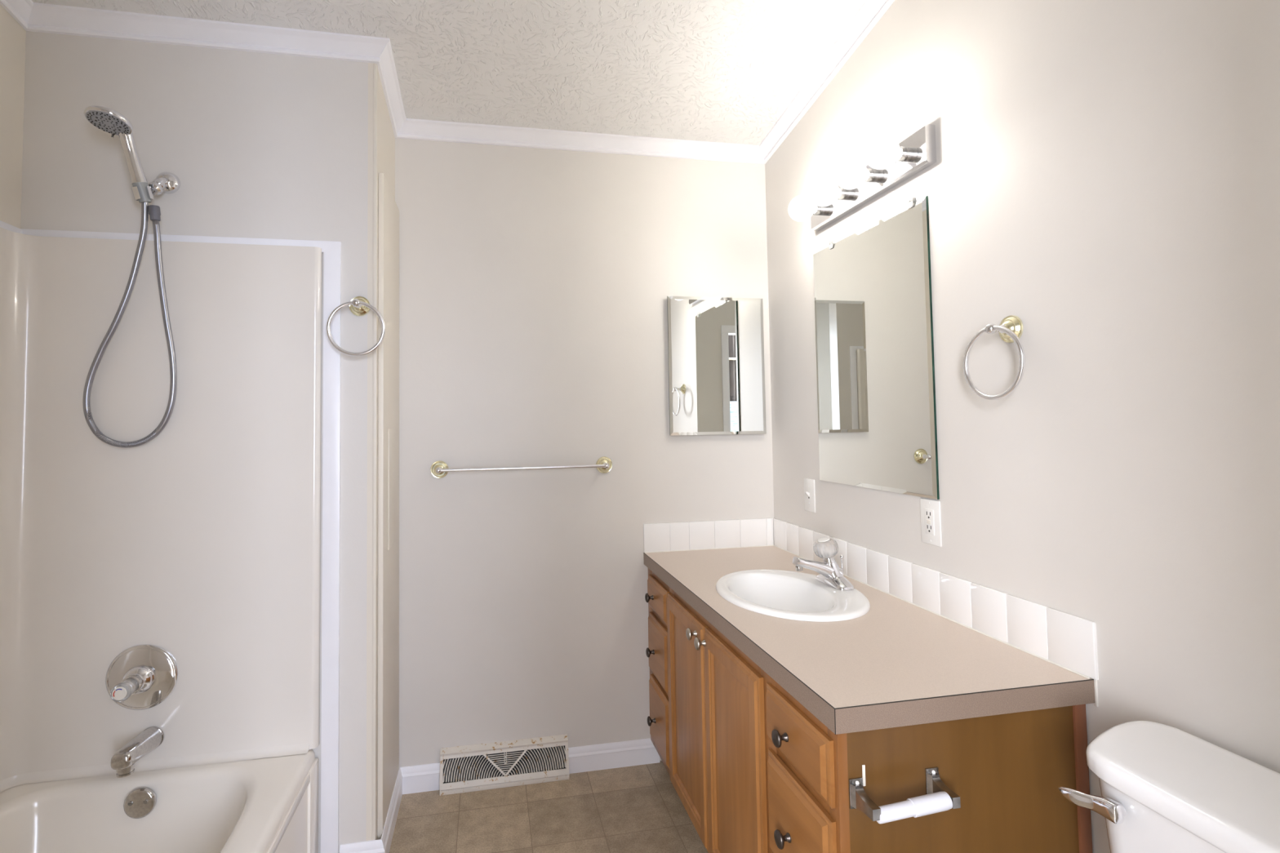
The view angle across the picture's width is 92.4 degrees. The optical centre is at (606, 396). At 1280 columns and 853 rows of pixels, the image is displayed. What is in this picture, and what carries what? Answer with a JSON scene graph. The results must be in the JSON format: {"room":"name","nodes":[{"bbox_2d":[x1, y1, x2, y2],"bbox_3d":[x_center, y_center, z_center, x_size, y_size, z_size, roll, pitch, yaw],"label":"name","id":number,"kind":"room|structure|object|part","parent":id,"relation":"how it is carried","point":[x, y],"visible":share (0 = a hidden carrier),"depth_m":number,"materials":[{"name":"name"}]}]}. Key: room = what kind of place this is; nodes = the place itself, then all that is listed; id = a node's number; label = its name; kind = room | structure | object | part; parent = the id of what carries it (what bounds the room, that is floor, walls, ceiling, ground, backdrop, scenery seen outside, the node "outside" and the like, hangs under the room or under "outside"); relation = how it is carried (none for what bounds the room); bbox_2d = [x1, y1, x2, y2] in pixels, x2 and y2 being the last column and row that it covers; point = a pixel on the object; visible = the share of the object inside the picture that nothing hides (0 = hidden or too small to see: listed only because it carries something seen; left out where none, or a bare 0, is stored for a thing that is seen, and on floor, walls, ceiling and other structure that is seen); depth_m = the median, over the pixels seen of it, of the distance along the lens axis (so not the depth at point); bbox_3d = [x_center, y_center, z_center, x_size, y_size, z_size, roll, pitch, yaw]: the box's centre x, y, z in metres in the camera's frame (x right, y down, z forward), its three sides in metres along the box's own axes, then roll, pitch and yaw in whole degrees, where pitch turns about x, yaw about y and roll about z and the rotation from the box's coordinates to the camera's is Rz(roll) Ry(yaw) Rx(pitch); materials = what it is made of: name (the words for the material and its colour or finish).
{"room":"bathroom","nodes":[
{"label":"bathroom","id":0,"kind":"room"},
{"bbox_2d":[0,4,26,228],"bbox_3d":[-1.465,-0.045,0.641,0.100,2.787,2.291,0,-3,-11],"label":"wall","id":1,"kind":"structure","parent":0,"point":[12,34],"depth_m":1.67,"materials":[{"name":"beige paint"}]},
{"bbox_2d":[0,220,22,233],"bbox_3d":[-1.470,-0.475,0.950,0.012,0.038,1.521,0,-3,-11],"label":"trim","id":2,"kind":"structure","parent":1,"relation":"attached to","point":[2,224],"depth_m":1.64,"materials":[{"name":"white paint"}]},
{"bbox_2d":[0,0,33,31],"bbox_3d":[-1.464,-1.196,0.985,0.045,0.269,1.521,0,-3,-11],"label":"trim","id":3,"kind":"structure","parent":1,"relation":"attached to","point":[20,10],"depth_m":1.68,"materials":[{"name":"white paint"}]},
{"bbox_2d":[0,226,322,792],"bbox_3d":[-1.081,0.251,0.992,0.780,1.452,1.518,0,-3,-11],"label":"shower surround","id":4,"kind":"object","parent":1,"relation":"attached to","point":[198,542],"visible":1,"depth_m":1.71,"materials":[{"name":"beige plastic"}]},
{"bbox_2d":[82,201,177,448],"bbox_3d":[-1.309,-0.200,1.679,0.228,0.679,0.055,0,-3,-11],"label":"shower hose","id":5,"kind":"object","parent":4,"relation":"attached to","point":[154,211],"visible":1,"depth_m":1.69,"materials":[{"name":"silver metal"}]},
{"bbox_2d":[110,726,164,777],"bbox_3d":[-1.226,0.925,1.598,0.059,0.063,0.158,0,-3,-11],"label":"tub spout","id":6,"kind":"object","parent":4,"relation":"attached to","point":[123,761],"visible":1,"depth_m":1.57,"materials":[{"name":"silver metal"}]},
{"bbox_2d":[115,763,134,777],"bbox_3d":[-1.216,0.941,1.550,0.037,0.021,0.037,0,-3,-11],"label":"outlet","id":7,"kind":"object","parent":6,"relation":"attached to","point":[122,771],"depth_m":1.53,"materials":[{"name":"silver metal"}]},
{"bbox_2d":[105,644,177,710],"bbox_3d":[-1.260,0.764,1.625,0.174,0.174,0.109,0,-3,-11],"label":"shower valve","id":8,"kind":"object","parent":4,"relation":"attached to","point":[141,677],"visible":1,"depth_m":1.66,"materials":[{"name":"silver metal"}]},
{"bbox_3d":[-1.255,0.763,1.598,0.047,0.047,0.048,0,-3,-11],"label":"knob","id":9,"kind":"part","parent":8,"relation":"part of","materials":[{"name":"clear plastic"}]},
{"bbox_2d":[20,31,368,852],"bbox_3d":[-1.176,0.158,1.805,0.909,2.473,0.100,0,-3,-11],"label":"wall","id":10,"kind":"structure","parent":0,"point":[257,144],"depth_m":1.80,"materials":[{"name":"beige paint"}]},
{"bbox_2d":[130,172,180,200],"bbox_3d":[-1.265,-0.592,1.716,0.063,0.118,0.121,-1,-2,-2],"label":"holder","id":11,"kind":"object","parent":10,"relation":"attached to","point":[169,183],"visible":0.98,"depth_m":1.73,"materials":[{"name":"silver metal"}]},
{"bbox_2d":[84,105,151,203],"bbox_3d":[-1.296,-0.637,1.619,0.109,0.210,0.151,0,-3,-11],"label":"handset","id":12,"kind":"object","parent":11,"relation":"in","point":[106,119],"visible":1,"depth_m":1.63,"materials":[{"name":"silver metal"}]},
{"bbox_3d":[-1.284,-0.659,1.652,0.039,0.163,0.087,-2,-3,18],"label":"handle","id":13,"kind":"part","parent":12,"relation":"part of","materials":[{"name":"silver metal"}]},
{"bbox_2d":[20,228,341,852],"bbox_3d":[-1.198,0.463,1.730,0.834,1.858,0.011,0,-3,-11],"label":"trim","id":14,"kind":"structure","parent":10,"relation":"attached to","point":[330,715],"depth_m":1.80,"materials":[{"name":"white paint"}]},
{"bbox_2d":[26,2,389,63],"bbox_3d":[-1.145,-1.059,1.793,0.979,0.058,0.045,0,-3,-11],"label":"trim","id":15,"kind":"structure","parent":10,"relation":"attached to","point":[44,17],"depth_m":1.79,"materials":[{"name":"white paint"}]},
{"bbox_2d":[326,296,385,355],"bbox_3d":[-0.741,-0.212,1.823,0.164,0.188,0.064,0,-3,-11],"label":"towel ring","id":16,"kind":"object","parent":10,"relation":"attached to","point":[359,306],"visible":1,"depth_m":1.81,"materials":[{"name":"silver metal"}]},
{"bbox_3d":[-0.740,-0.276,1.817,0.024,0.024,0.046,0,-3,-11],"label":"post","id":17,"kind":"part","parent":16,"relation":"part of","materials":[{"name":"silver metal"}]},
{"bbox_2d":[339,839,384,852],"bbox_3d":[-0.710,1.344,1.783,0.125,0.089,0.014,0,-3,-11],"label":"baseboard","id":18,"kind":"structure","parent":10,"relation":"attached to","point":[375,846],"depth_m":1.78,"materials":[{"name":"white paint"}]},
{"bbox_2d":[365,62,395,841],"bbox_3d":[-0.754,0.164,2.083,0.025,2.473,0.485,0,-3,-11],"label":"wall","id":19,"kind":"structure","parent":0,"point":[386,139],"depth_m":1.86,"materials":[{"name":"beige paint"}]},
{"bbox_2d":[372,62,377,839],"bbox_3d":[-0.701,0.134,1.853,0.010,2.333,0.014,0,-3,-11],"label":"trim","id":20,"kind":"structure","parent":19,"relation":"attached to","point":[375,66],"depth_m":1.84,"materials":[{"name":"beige paint"}]},
{"bbox_2d":[377,172,399,839],"bbox_3d":[-0.724,0.352,2.043,0.016,2.094,0.346,0,-3,-11],"label":"door","id":21,"kind":"structure","parent":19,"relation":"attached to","point":[388,747],"depth_m":1.95,"materials":[{"name":"beige paint"}]},
{"bbox_2d":[387,428,395,550],"bbox_3d":[-0.713,0.300,2.035,0.004,0.387,0.140,0,-3,-11],"label":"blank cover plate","id":22,"kind":"object","parent":21,"relation":"attached to","point":[391,432],"visible":1,"depth_m":2.01,"materials":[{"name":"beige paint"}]},
{"bbox_2d":[377,39,405,137],"bbox_3d":[-0.723,-1.026,2.070,0.045,0.113,0.430,0,-3,-11],"label":"trim","id":23,"kind":"structure","parent":19,"relation":"attached to","point":[386,64],"depth_m":2.04,"materials":[{"name":"white paint"}]},
{"bbox_2d":[381,767,402,852],"bbox_3d":[-0.692,1.352,1.982,0.014,0.089,0.399,0,-3,-11],"label":"baseboard","id":24,"kind":"structure","parent":19,"relation":"attached to","point":[392,815],"depth_m":1.97,"materials":[{"name":"white paint"}]},
{"bbox_2d":[31,0,865,145],"bbox_3d":[-0.323,-1.283,1.123,2.710,0.466,2.690,0,-3,-11],"label":"ceiling","id":25,"kind":"structure","parent":0,"point":[721,71],"depth_m":1.96,"materials":[{"name":"white paint"}]},
{"bbox_2d":[389,760,708,852],"bbox_3d":[-0.098,1.335,0.047,2.710,0.060,4.650,0,-3,-11],"label":"floor","id":26,"kind":"structure","parent":0,"point":[634,809],"depth_m":2.02,"materials":[{"name":"tile"}]},
{"bbox_2d":[0,749,319,852],"bbox_3d":[-1.067,1.167,0.953,0.780,0.382,1.517,0,-3,-11],"label":"bathtub","id":27,"kind":"object","parent":26,"relation":"on","point":[268,805],"visible":0.84,"depth_m":1.58,"materials":[{"name":"ceramic"}]},
{"bbox_3d":[-1.213,1.057,1.592,0.074,0.074,0.016,0,-3,-11],"label":"overflow plate","id":28,"kind":"part","parent":27,"relation":"part of","materials":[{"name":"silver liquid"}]},
{"bbox_3d":[-0.689,1.179,1.026,0.010,0.352,1.495,0,-3,-11],"label":"apron frame","id":29,"kind":"part","parent":27,"relation":"part of","materials":[{"name":"plastic"}]},
{"bbox_2d":[644,568,1092,852],"bbox_3d":[0.526,0.994,1.765,0.574,0.752,1.321,0,-3,-11],"label":"vanity cabinet","id":30,"kind":"object","parent":26,"relation":"on","point":[751,768],"visible":0.94,"depth_m":1.18,"materials":[{"name":"brown wood"}]},
{"bbox_3d":[0.155,0.733,2.236,0.029,0.034,0.034,0,-3,-11],"label":"knob","id":31,"kind":"part","parent":30,"relation":"part of","materials":[{"name":"brown metal"}]},
{"bbox_3d":[0.157,0.929,2.227,0.029,0.034,0.034,0,-3,-11],"label":"knob","id":32,"kind":"part","parent":30,"relation":"part of","materials":[{"name":"brown metal"}]},
{"bbox_3d":[0.161,1.173,2.216,0.029,0.034,0.034,0,-3,-11],"label":"knob","id":33,"kind":"part","parent":30,"relation":"part of","materials":[{"name":"brown metal"}]},
{"bbox_3d":[0.186,0.917,2.203,0.018,0.212,0.248,0,-3,-11],"label":"drawer","id":34,"kind":"part","parent":30,"relation":"part of","materials":[{"name":"brown wood"}]},
{"bbox_3d":[0.183,0.730,2.211,0.018,0.116,0.248,0,-3,-11],"label":"drawer","id":35,"kind":"part","parent":30,"relation":"part of","materials":[{"name":"brown wood"}]},
{"bbox_3d":[0.190,1.157,2.192,0.018,0.228,0.248,0,-3,-11],"label":"drawer","id":36,"kind":"part","parent":30,"relation":"part of","materials":[{"name":"brown wood"}]},
{"bbox_3d":[0.247,0.968,1.891,0.018,0.622,0.358,0,-3,-11],"label":"door","id":37,"kind":"part","parent":30,"relation":"part of","materials":[{"name":"brown wood"}]},
{"bbox_3d":[0.244,0.686,1.772,0.029,0.034,0.034,0,-3,-11],"label":"knob","id":38,"kind":"part","parent":30,"relation":"part of","materials":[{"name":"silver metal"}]},
{"bbox_3d":[0.258,0.685,1.701,0.029,0.034,0.034,0,-3,-11],"label":"knob","id":39,"kind":"part","parent":30,"relation":"part of","materials":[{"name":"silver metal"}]},
{"bbox_3d":[0.316,0.952,1.538,0.018,0.622,0.351,0,-3,-11],"label":"door","id":40,"kind":"part","parent":30,"relation":"part of","materials":[{"name":"brown wood"}]},
{"bbox_3d":[0.299,0.953,1.724,0.019,0.667,1.317,0,-3,-11],"label":"frame","id":41,"kind":"part","parent":30,"relation":"part of","materials":[{"name":"brown wood"}]},
{"bbox_3d":[0.349,0.688,1.235,0.029,0.034,0.034,0,-3,-11],"label":"knob","id":42,"kind":"part","parent":30,"relation":"part of","materials":[{"name":"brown metal"}]},
{"bbox_3d":[0.352,0.885,1.227,0.029,0.034,0.034,0,-3,-11],"label":"knob","id":43,"kind":"part","parent":30,"relation":"part of","materials":[{"name":"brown metal"}]},
{"bbox_3d":[0.376,0.683,1.222,0.018,0.118,0.253,0,-3,-11],"label":"drawer","id":44,"kind":"part","parent":30,"relation":"part of","materials":[{"name":"brown wood"}]},
{"bbox_3d":[0.378,0.872,1.214,0.018,0.212,0.253,0,-3,-11],"label":"drawer","id":45,"kind":"part","parent":30,"relation":"part of","materials":[{"name":"brown wood"}]},
{"bbox_2d":[643,545,1098,734],"bbox_3d":[0.541,0.597,1.776,0.549,0.055,1.342,0,-3,-11],"label":"countertop","id":46,"kind":"structure","parent":30,"relation":"on","point":[901,662],"depth_m":1.29,"materials":[{"name":"beige laminate"}]},
{"bbox_2d":[715,569,870,622],"bbox_3d":[0.530,0.634,1.783,0.400,0.147,0.515,0,-3,-11],"label":"sink","id":47,"kind":"object","parent":46,"relation":"in","point":[784,594],"visible":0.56,"depth_m":1.85,"materials":[{"name":"white ceramic"}]},
{"bbox_2d":[792,537,853,590],"bbox_3d":[0.633,0.494,1.831,0.158,0.142,0.147,0,-3,-11],"label":"faucet","id":48,"kind":"object","parent":47,"relation":"on","point":[831,575],"visible":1,"depth_m":1.81,"materials":[{"name":"silver metal"}]},
{"bbox_3d":[0.638,0.517,1.831,0.128,0.075,0.050,0,-3,-11],"label":"spout","id":49,"kind":"part","parent":48,"relation":"part of","materials":[{"name":"silver metal"}]},
{"bbox_3d":[0.657,0.453,1.837,0.072,0.058,0.072,0,-3,-11],"label":"crystal knob","id":50,"kind":"part","parent":48,"relation":"part of","materials":[{"name":"clear plastic"}]},
{"bbox_3d":[0.706,0.511,1.838,0.012,0.073,0.012,0,-3,-11],"label":"lift rod","id":51,"kind":"part","parent":48,"relation":"part of","materials":[{"name":"silver metal"}]},
{"bbox_2d":[848,764,960,823],"bbox_3d":[0.526,0.694,1.077,0.180,0.072,0.066,0,-3,-11],"label":"toilet paper holder","id":52,"kind":"object","parent":30,"relation":"attached to","point":[939,797],"visible":1,"depth_m":1.06,"materials":[{"name":"silver metal"}]},
{"bbox_3d":[0.450,0.705,1.064,0.026,0.052,0.061,0,-3,-11],"label":"post","id":53,"kind":"part","parent":52,"relation":"part of","materials":[{"name":"silver metal"}]},
{"bbox_3d":[0.601,0.704,1.093,0.026,0.052,0.061,0,-3,-11],"label":"post","id":54,"kind":"part","parent":52,"relation":"part of","materials":[{"name":"silver metal"}]},
{"bbox_3d":[0.671,0.964,1.132,0.486,0.752,0.012,0,-3,-11],"label":"panel","id":55,"kind":"part","parent":30,"relation":"part of","materials":[{"name":"brown wood"}]},
{"bbox_2d":[1057,720,1279,852],"bbox_3d":[0.671,0.929,0.719,0.657,0.787,0.517,0,-3,-11],"label":"toilet","id":56,"kind":"object","parent":26,"relation":"on","point":[1165,788],"visible":1,"depth_m":0.87,"materials":[{"name":"white ceramic"}]},
{"bbox_3d":[0.737,0.615,0.935,0.019,0.033,0.089,0,-3,-17],"label":"flush lever","id":57,"kind":"part","parent":56,"relation":"part of","materials":[{"name":"silver metal"}]},
{"bbox_3d":[0.754,0.610,0.906,0.010,0.018,0.018,0,-3,-11],"label":"lever stem","id":58,"kind":"part","parent":56,"relation":"part of","materials":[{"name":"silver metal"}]},
{"bbox_3d":[0.888,0.752,0.769,0.195,0.367,0.442,0,-3,-11],"label":"tank","id":59,"kind":"part","parent":56,"relation":"part of","materials":[{"name":"white ceramic"}]},
{"bbox_2d":[395,137,773,767],"bbox_3d":[-0.056,0.196,2.414,1.472,2.418,0.100,0,-3,-11],"label":"wall","id":60,"kind":"structure","parent":0,"point":[535,284],"depth_m":2.33,"materials":[{"name":"beige paint"}]},
{"bbox_2d":[439,733,568,795],"bbox_3d":[-0.367,1.333,2.224,0.459,0.140,0.050,0,-3,-11],"label":"air vent","id":61,"kind":"object","parent":60,"relation":"in","point":[524,762],"visible":1,"depth_m":2.22,"materials":[{"name":"white metal"}]},
{"bbox_2d":[430,456,612,478],"bbox_3d":[-0.306,0.264,2.279,0.680,0.065,0.063,0,-3,-11],"label":"towel bar","id":62,"kind":"object","parent":60,"relation":"attached to","point":[438,469],"visible":1,"depth_m":2.25,"materials":[{"name":"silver metal"}]},
{"bbox_3d":[-0.606,0.265,2.212,0.021,0.021,0.045,0,-3,-11],"label":"post","id":63,"kind":"part","parent":62,"relation":"part of","materials":[{"name":"silver metal"}]},
{"bbox_3d":[-0.002,0.262,2.329,0.021,0.021,0.045,0,-3,-11],"label":"post","id":64,"kind":"part","parent":62,"relation":"part of","materials":[{"name":"silver metal"}]},
{"bbox_2d":[400,737,660,794],"bbox_3d":[-0.274,1.359,2.260,0.971,0.089,0.014,0,-3,-11],"label":"baseboard","id":65,"kind":"structure","parent":60,"relation":"attached to","point":[426,777],"depth_m":2.30,"materials":[{"name":"white paint"}]},
{"bbox_2d":[395,118,764,164],"bbox_3d":[-0.059,-0.994,2.394,1.472,0.057,0.045,0,-3,-11],"label":"trim","id":66,"kind":"structure","parent":60,"relation":"attached to","point":[412,129],"depth_m":2.38,"materials":[{"name":"white paint"}]},
{"bbox_2d":[643,518,773,552],"bbox_3d":[0.409,0.548,2.433,0.540,0.109,0.008,0,-3,-11],"label":"tile backsplash","id":67,"kind":"structure","parent":60,"relation":"attached to","point":[671,536],"depth_m":2.43,"materials":[{"name":"white tile"}]},
{"bbox_2d":[666,296,765,435],"bbox_3d":[0.440,-0.124,2.461,0.403,0.551,0.026,0,-3,-11],"label":"medicine cabinet","id":68,"kind":"object","parent":60,"relation":"attached to","point":[716,344],"visible":1,"depth_m":2.45,"materials":[{"name":"silver mirror"}]},
{"bbox_2d":[764,0,1279,852],"bbox_3d":[0.959,-0.051,1.309,0.100,2.787,2.677,0,-3,-11],"label":"wall","id":69,"kind":"structure","parent":0,"point":[1104,177],"depth_m":1.17,"materials":[{"name":"beige paint"}]},
{"bbox_2d":[804,478,815,512],"bbox_3d":[0.725,0.355,2.209,0.019,0.117,0.072,0,-3,-11],"label":"light switch","id":70,"kind":"object","parent":69,"relation":"attached to","point":[809,484],"visible":1,"depth_m":2.20,"materials":[{"name":"white plastic"}]},
{"bbox_2d":[759,0,894,164],"bbox_3d":[0.871,-1.227,1.346,0.045,0.406,2.477,0,-3,-11],"label":"trim","id":71,"kind":"structure","parent":69,"relation":"attached to","point":[870,12],"depth_m":2.05,"materials":[{"name":"white paint"}]},
{"bbox_2d":[794,123,936,231],"bbox_3d":[0.723,-0.641,1.851,0.150,0.101,0.573,0,-3,-11],"label":"vanity light","id":72,"kind":"object","parent":69,"relation":"attached to","point":[890,167],"visible":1,"depth_m":1.76,"materials":[{"name":"silver metal"}]},
{"bbox_2d":[811,203,825,215],"bbox_3d":[0.711,-0.630,2.062,0.031,0.038,0.038,0,-3,-11],"label":"socket","id":73,"kind":"object","parent":72,"relation":"attached to","point":[817,209],"depth_m":2.05,"materials":[{"name":"silver metal"}]},
{"bbox_2d":[834,186,849,199],"bbox_3d":[0.738,-0.637,1.923,0.031,0.038,0.038,0,-3,-11],"label":"socket","id":74,"kind":"object","parent":72,"relation":"attached to","point":[841,193],"depth_m":1.91,"materials":[{"name":"silver metal"}]},
{"bbox_2d":[862,168,879,182],"bbox_3d":[0.765,-0.643,1.782,0.031,0.038,0.038,0,-3,-11],"label":"socket","id":75,"kind":"object","parent":72,"relation":"attached to","point":[868,175],"depth_m":1.77,"materials":[{"name":"silver metal"}]},
{"bbox_2d":[893,146,912,162],"bbox_3d":[0.793,-0.650,1.642,0.031,0.038,0.038,0,-3,-11],"label":"socket","id":76,"kind":"object","parent":72,"relation":"attached to","point":[901,153],"depth_m":1.63,"materials":[{"name":"silver metal"}]},
{"bbox_2d":[813,195,939,499],"bbox_3d":[0.790,-0.126,1.874,0.014,0.807,0.569,0,-3,-11],"label":"wall mirror","id":77,"kind":"object","parent":69,"relation":"attached to","point":[874,343],"visible":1,"depth_m":1.80,"materials":[{"name":"silver mirror"}]},
{"bbox_2d":[920,497,942,546],"bbox_3d":[0.847,0.328,1.606,0.010,0.117,0.072,0,-3,-11],"label":"electrical outlet","id":78,"kind":"object","parent":69,"relation":"attached to","point":[931,511],"visible":1,"depth_m":1.60,"materials":[{"name":"white plastic"}]},
{"bbox_2d":[773,518,1098,679],"bbox_3d":[0.806,0.516,1.825,0.008,0.109,1.336,0,-3,-11],"label":"tile backsplash","id":79,"kind":"structure","parent":69,"relation":"attached to","point":[1068,641],"depth_m":1.47,"materials":[{"name":"white tile"}]},
{"bbox_2d":[963,315,1025,399],"bbox_3d":[0.867,-0.086,1.350,0.064,0.188,0.164,0,-3,-11],"label":"towel ring","id":80,"kind":"object","parent":69,"relation":"attached to","point":[1011,328],"visible":1,"depth_m":1.34,"materials":[{"name":"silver metal"}]},
{"bbox_3d":[0.857,-0.150,1.351,0.046,0.024,0.024,0,-3,-11],"label":"post","id":81,"kind":"part","parent":80,"relation":"part of","materials":[{"name":"silver metal"}]}
]}

